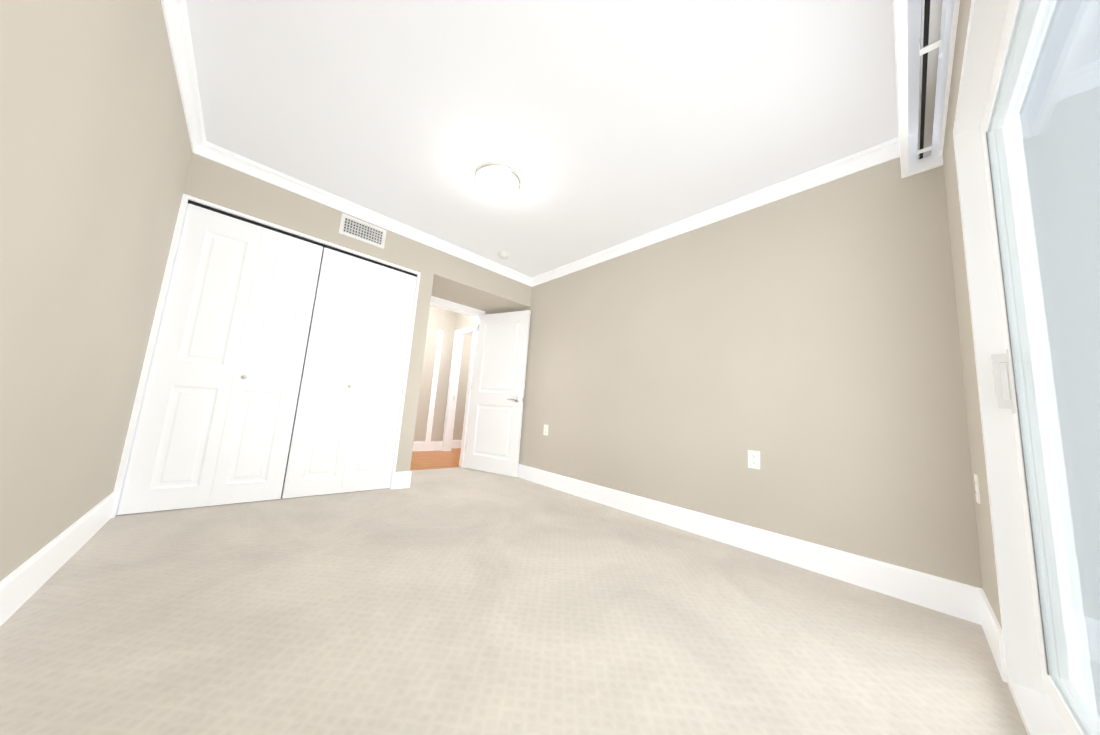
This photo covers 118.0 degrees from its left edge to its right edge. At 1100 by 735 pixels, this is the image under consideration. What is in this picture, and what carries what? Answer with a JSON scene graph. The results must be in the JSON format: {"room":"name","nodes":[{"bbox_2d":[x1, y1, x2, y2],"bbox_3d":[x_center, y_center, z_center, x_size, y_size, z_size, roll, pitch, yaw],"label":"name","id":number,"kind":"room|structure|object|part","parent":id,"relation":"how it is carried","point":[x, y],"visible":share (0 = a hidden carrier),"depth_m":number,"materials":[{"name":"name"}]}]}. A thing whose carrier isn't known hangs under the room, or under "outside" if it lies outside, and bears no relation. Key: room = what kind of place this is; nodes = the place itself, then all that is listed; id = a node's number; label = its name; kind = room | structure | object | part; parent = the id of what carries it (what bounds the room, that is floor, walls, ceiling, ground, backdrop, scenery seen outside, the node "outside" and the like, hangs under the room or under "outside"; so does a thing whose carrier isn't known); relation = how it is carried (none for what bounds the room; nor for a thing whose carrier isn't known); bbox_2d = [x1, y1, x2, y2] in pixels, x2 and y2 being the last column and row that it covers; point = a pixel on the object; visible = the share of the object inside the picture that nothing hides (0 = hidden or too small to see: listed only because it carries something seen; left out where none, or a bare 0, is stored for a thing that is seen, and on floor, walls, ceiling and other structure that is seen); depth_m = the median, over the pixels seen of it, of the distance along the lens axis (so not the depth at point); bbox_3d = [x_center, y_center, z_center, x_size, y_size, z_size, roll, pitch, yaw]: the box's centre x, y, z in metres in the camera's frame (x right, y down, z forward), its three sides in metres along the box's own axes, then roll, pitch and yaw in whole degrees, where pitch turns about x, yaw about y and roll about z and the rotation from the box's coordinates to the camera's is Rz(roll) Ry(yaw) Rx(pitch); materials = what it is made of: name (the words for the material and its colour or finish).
{"room":"empty bedroom","nodes":[
{"label":"empty bedroom","id":0,"kind":"room"},
{"bbox_2d":[0,0,192,581],"bbox_3d":[-2.286,-0.356,1.778,0.120,2.440,6.350,11,-10,-42],"label":"wall","id":1,"kind":"structure","parent":0,"point":[96,152],"depth_m":1.12,"materials":[{"name":"beige paint"}]},
{"bbox_2d":[0,492,115,625],"bbox_3d":[-1.306,0.742,0.795,0.300,0.150,3.385,11,-10,-42],"label":"baseboard","id":2,"kind":"structure","parent":1,"relation":"attached to","point":[22,584],"depth_m":1.28,"materials":[{"name":"white wood"}]},
{"bbox_2d":[161,0,208,158],"bbox_3d":[-1.234,-1.570,1.015,0.054,0.090,3.385,11,-10,-42],"label":"crown molding","id":3,"kind":"structure","parent":1,"relation":"attached to","point":[175,13],"depth_m":1.69,"materials":[{"name":"white wood"}]},
{"bbox_2d":[214,229,323,497],"bbox_3d":[-2.166,-0.200,2.896,1.598,2.440,0.643,11,-10,-42],"label":"lining","id":4,"kind":"object","parent":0,"point":[302,372],"depth_m":2.62,"materials":[{"name":"black"}]},
{"bbox_2d":[183,153,436,471],"bbox_3d":[-1.902,-0.207,2.700,1.718,2.440,0.120,11,-10,-42],"label":"wall","id":5,"kind":"structure","parent":0,"point":[211,181],"depth_m":2.72,"materials":[{"name":"beige paint"}]},
{"bbox_2d":[117,204,262,514],"bbox_3d":[-2.368,-0.087,2.228,0.380,2.000,0.032,11,-10,-42],"label":"closet door leaf","id":6,"kind":"structure","parent":5,"relation":"in","point":[175,448],"depth_m":2.20,"materials":[{"name":"white paint"}]},
{"bbox_2d":[208,227,322,505],"bbox_3d":[-2.090,-0.034,2.483,0.380,2.000,0.032,11,-10,-42],"label":"closet door leaf","id":7,"kind":"structure","parent":5,"relation":"in","point":[255,442],"depth_m":2.46,"materials":[{"name":"white paint"}]},
{"bbox_2d":[111,194,420,517],"bbox_3d":[-1.952,-0.024,2.618,1.585,2.050,0.094,11,-10,-42],"label":"trim","id":8,"kind":"structure","parent":5,"relation":"attached to","point":[138,403],"depth_m":2.15,"materials":[{"name":"white wood"}]},
{"bbox_2d":[188,200,416,276],"bbox_3d":[-1.876,-1.010,2.744,1.540,0.018,0.028,11,-10,-42],"label":"trim","id":9,"kind":"structure","parent":5,"relation":"attached to","point":[279,231],"depth_m":2.59,"materials":[{"name":"black metal"}]},
{"bbox_2d":[282,247,373,498],"bbox_3d":[-1.807,0.021,2.744,0.380,2.000,0.032,11,-10,-42],"label":"closet door leaf","id":10,"kind":"structure","parent":5,"relation":"in","point":[319,444],"depth_m":2.72,"materials":[{"name":"white paint"}]},
{"bbox_2d":[339,213,386,248],"bbox_3d":[-1.644,-1.199,2.918,0.357,0.180,0.009,11,-10,-42],"label":"air vent","id":11,"kind":"object","parent":5,"relation":"in","point":[360,230],"visible":1,"depth_m":2.91,"materials":[{"name":"white metal"}]},
{"bbox_2d":[209,143,532,286],"bbox_3d":[-1.305,-1.286,3.209,2.850,0.090,0.054,11,-10,-42],"label":"crown molding","id":12,"kind":"structure","parent":5,"relation":"attached to","point":[220,155],"depth_m":2.82,"materials":[{"name":"white wood"}]},
{"bbox_2d":[341,263,415,492],"bbox_3d":[-1.529,0.074,2.999,0.380,2.000,0.032,11,-10,-42],"label":"closet door leaf","id":13,"kind":"structure","parent":5,"relation":"in","point":[372,438],"depth_m":2.98,"materials":[{"name":"white paint"}]},
{"bbox_2d":[410,448,460,470],"bbox_3d":[-2.161,1.325,4.724,4.720,0.100,2.050,11,-10,-42],"label":"floor","id":14,"kind":"structure","parent":0,"point":[422,460],"depth_m":4.69,"materials":[{"name":"brown wood"}]},
{"bbox_2d":[414,305,456,441],"bbox_3d":[-2.944,0.000,4.828,3.107,2.440,0.120,11,-10,-42],"label":"wall","id":15,"kind":"structure","parent":0,"point":[444,320],"depth_m":5.66,"materials":[{"name":"beige paint"}]},
{"bbox_2d":[413,441,442,450],"bbox_3d":[-2.903,1.143,4.695,2.907,0.150,0.020,11,-10,-42],"label":"baseboard","id":16,"kind":"structure","parent":15,"relation":"attached to","point":[420,446],"depth_m":5.52,"materials":[{"name":"white wood"}]},
{"bbox_2d":[452,334,472,439],"bbox_3d":[-1.425,0.330,6.522,1.230,2.440,0.120,11,-10,-42],"label":"wall","id":17,"kind":"structure","parent":0,"point":[462,390],"depth_m":6.22,"materials":[{"name":"beige paint"}]},
{"bbox_2d":[452,440,461,447],"bbox_3d":[-1.451,1.461,6.332,1.253,0.150,0.013,11,-10,-42],"label":"baseboard","id":18,"kind":"structure","parent":17,"relation":"attached to","point":[456,443],"depth_m":6.08,"materials":[{"name":"white wood"}]},
{"bbox_2d":[455,313,473,330],"bbox_3d":[-1.417,0.200,5.533,0.120,2.440,1.990,11,-10,-42],"label":"wall","id":19,"kind":"structure","parent":0,"point":[463,321],"depth_m":5.75,"materials":[{"name":"beige paint"}]},
{"bbox_2d":[425,326,472,450],"bbox_3d":[-1.512,0.347,5.376,0.427,2.095,0.995,11,-10,-42],"label":"door frame","id":20,"kind":"structure","parent":19,"relation":"attached to","point":[452,391],"depth_m":5.69,"materials":[{"name":"white wood"}]},
{"bbox_2d":[431,250,531,313],"bbox_3d":[-0.939,-1.016,4.050,1.269,0.355,0.705,11,-10,-42],"label":"soffit","id":21,"kind":"structure","parent":0,"point":[462,282],"depth_m":3.84,"materials":[{"name":"beige paint"}]},
{"bbox_2d":[0,467,1027,734],"bbox_3d":[-0.500,1.076,1.944,3.347,0.100,4.300,11,-10,-42],"label":"floor carpet","id":22,"kind":"object","parent":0,"point":[452,601],"visible":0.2,"depth_m":1.18,"materials":[{"name":"beige carpet"}]},
{"bbox_2d":[186,0,897,312],"bbox_3d":[-0.520,-1.291,3.483,4.720,0.100,6.350,11,-10,-42],"label":"ceiling","id":23,"kind":"structure","parent":0,"point":[601,125],"depth_m":1.78,"materials":[{"name":"white paint"}]},
{"bbox_2d":[474,157,520,195],"bbox_3d":[-0.368,-1.339,2.338,0.323,0.081,0.323,11,-10,-42],"label":"ceiling light fixture","id":24,"kind":"object","parent":23,"relation":"attached to","point":[495,178],"visible":1,"depth_m":2.28,"materials":[{"name":"white glass"}]},
{"bbox_2d":[498,251,508,258],"bbox_3d":[-0.501,-1.206,3.569,0.124,0.042,0.124,11,-10,-42],"label":"smoke detector","id":25,"kind":"object","parent":23,"relation":"attached to","point":[503,255],"visible":1,"depth_m":3.54,"materials":[{"name":"white plastic"}]},
{"bbox_2d":[514,157,982,588],"bbox_3d":[0.657,0.030,3.131,0.120,2.440,4.360,11,-10,-42],"label":"wall","id":26,"kind":"structure","parent":0,"point":[806,343],"depth_m":2.12,"materials":[{"name":"beige paint"}]},
{"bbox_2d":[543,424,548,434],"bbox_3d":[-0.046,0.692,3.664,0.007,0.115,0.070,11,-10,-42],"label":"outlet","id":27,"kind":"object","parent":26,"relation":"attached to","point":[545,431],"visible":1,"depth_m":3.66,"materials":[{"name":"white plastic"}]},
{"bbox_2d":[533,137,899,285],"bbox_3d":[0.905,-1.161,2.979,0.054,0.090,3.385,11,-10,-42],"label":"crown molding","id":28,"kind":"structure","parent":26,"relation":"attached to","point":[886,151],"depth_m":2.40,"materials":[{"name":"white wood"}]},
{"bbox_2d":[748,450,759,468],"bbox_3d":[1.340,0.605,2.172,0.007,0.115,0.070,11,-10,-42],"label":"outlet","id":29,"kind":"object","parent":26,"relation":"attached to","point":[753,459],"visible":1,"depth_m":2.17,"materials":[{"name":"white plastic"}]},
{"bbox_2d":[518,464,1006,681],"bbox_3d":[0.338,1.119,2.783,0.507,0.150,4.090,11,-10,-42],"label":"baseboard","id":30,"kind":"structure","parent":26,"relation":"attached to","point":[970,603],"depth_m":1.87,"materials":[{"name":"white wood"}]},
{"bbox_2d":[942,0,1001,627],"bbox_3d":[0.957,-0.288,0.552,2.987,2.440,0.150,11,-10,-42],"label":"wall","id":31,"kind":"structure","parent":0,"point":[982,512],"depth_m":1.39,"materials":[{"name":"beige paint"}]},
{"bbox_2d":[893,0,959,178],"bbox_3d":[0.927,-1.370,0.802,2.937,0.240,0.148,11,-10,-42],"label":"headrail valance","id":32,"kind":"object","parent":31,"relation":"attached to","point":[925,31],"visible":0.94,"depth_m":1.38,"materials":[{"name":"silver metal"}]},
{"bbox_2d":[933,53,942,131],"bbox_3d":[1.832,-1.281,1.571,0.470,0.090,0.054,11,-10,-42],"label":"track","id":33,"kind":"structure","parent":32,"relation":"attached to","point":[940,57],"depth_m":1.54,"materials":[{"name":"white metal"}]},
{"bbox_2d":[974,474,980,503],"bbox_3d":[1.821,0.516,1.411,0.070,0.115,0.007,11,-10,-42],"label":"outlet","id":34,"kind":"object","parent":31,"relation":"attached to","point":[977,488],"visible":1,"depth_m":1.39,"materials":[{"name":"white plastic"}]},
{"bbox_2d":[953,0,1099,734],"bbox_3d":[0.867,-0.115,0.459,2.180,2.060,0.154,11,-10,-42],"label":"door frame","id":35,"kind":"structure","parent":31,"relation":"attached to","point":[1049,673],"depth_m":1.04,"materials":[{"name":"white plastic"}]},
{"bbox_3d":[-1.919,-0.085,3.640,2.987,2.440,0.120,11,-10,-42],"label":"wall","id":36,"kind":"structure","parent":0,"visible":0},
{"bbox_2d":[430,302,478,467],"bbox_3d":[-1.360,0.228,4.141,0.840,2.030,0.120,11,-10,-42],"label":"lining","id":37,"kind":"object","parent":36,"relation":"attached to","point":[468,400],"visible":0.42,"depth_m":4.38,"materials":[{"name":"white wood"}]},
{"bbox_2d":[464,310,530,476],"bbox_3d":[-0.678,0.280,4.130,0.795,2.000,0.090,0,-9,29],"label":"entry door","id":38,"kind":"structure","parent":37,"relation":"attached to","point":[494,429],"depth_m":4.12,"materials":[{"name":"white paint"}]},
{"bbox_3d":[-0.440,0.381,3.962,0.144,0.064,0.055,0,-9,29],"label":"entry door handle","id":39,"kind":"part","parent":38,"relation":"part of","materials":[{"name":"silver metal"}]},
{"bbox_2d":[431,296,484,465],"bbox_3d":[-1.358,0.201,4.144,0.950,2.085,0.152,11,-10,-42],"label":"door frame","id":40,"kind":"structure","parent":36,"relation":"attached to","point":[447,303],"depth_m":4.33,"materials":[{"name":"white wood"}]},
{"bbox_3d":[-1.559,-0.079,3.493,0.120,2.440,0.585,11,-10,-42],"label":"wall","id":41,"kind":"structure","parent":0,"visible":0},
{"bbox_2d":[393,471,411,488],"bbox_3d":[-1.572,1.055,3.315,0.205,0.150,0.718,11,-10,-42],"label":"baseboard","id":42,"kind":"structure","parent":41,"relation":"attached to","point":[402,480],"depth_m":3.03,"materials":[{"name":"white wood"}]}
]}

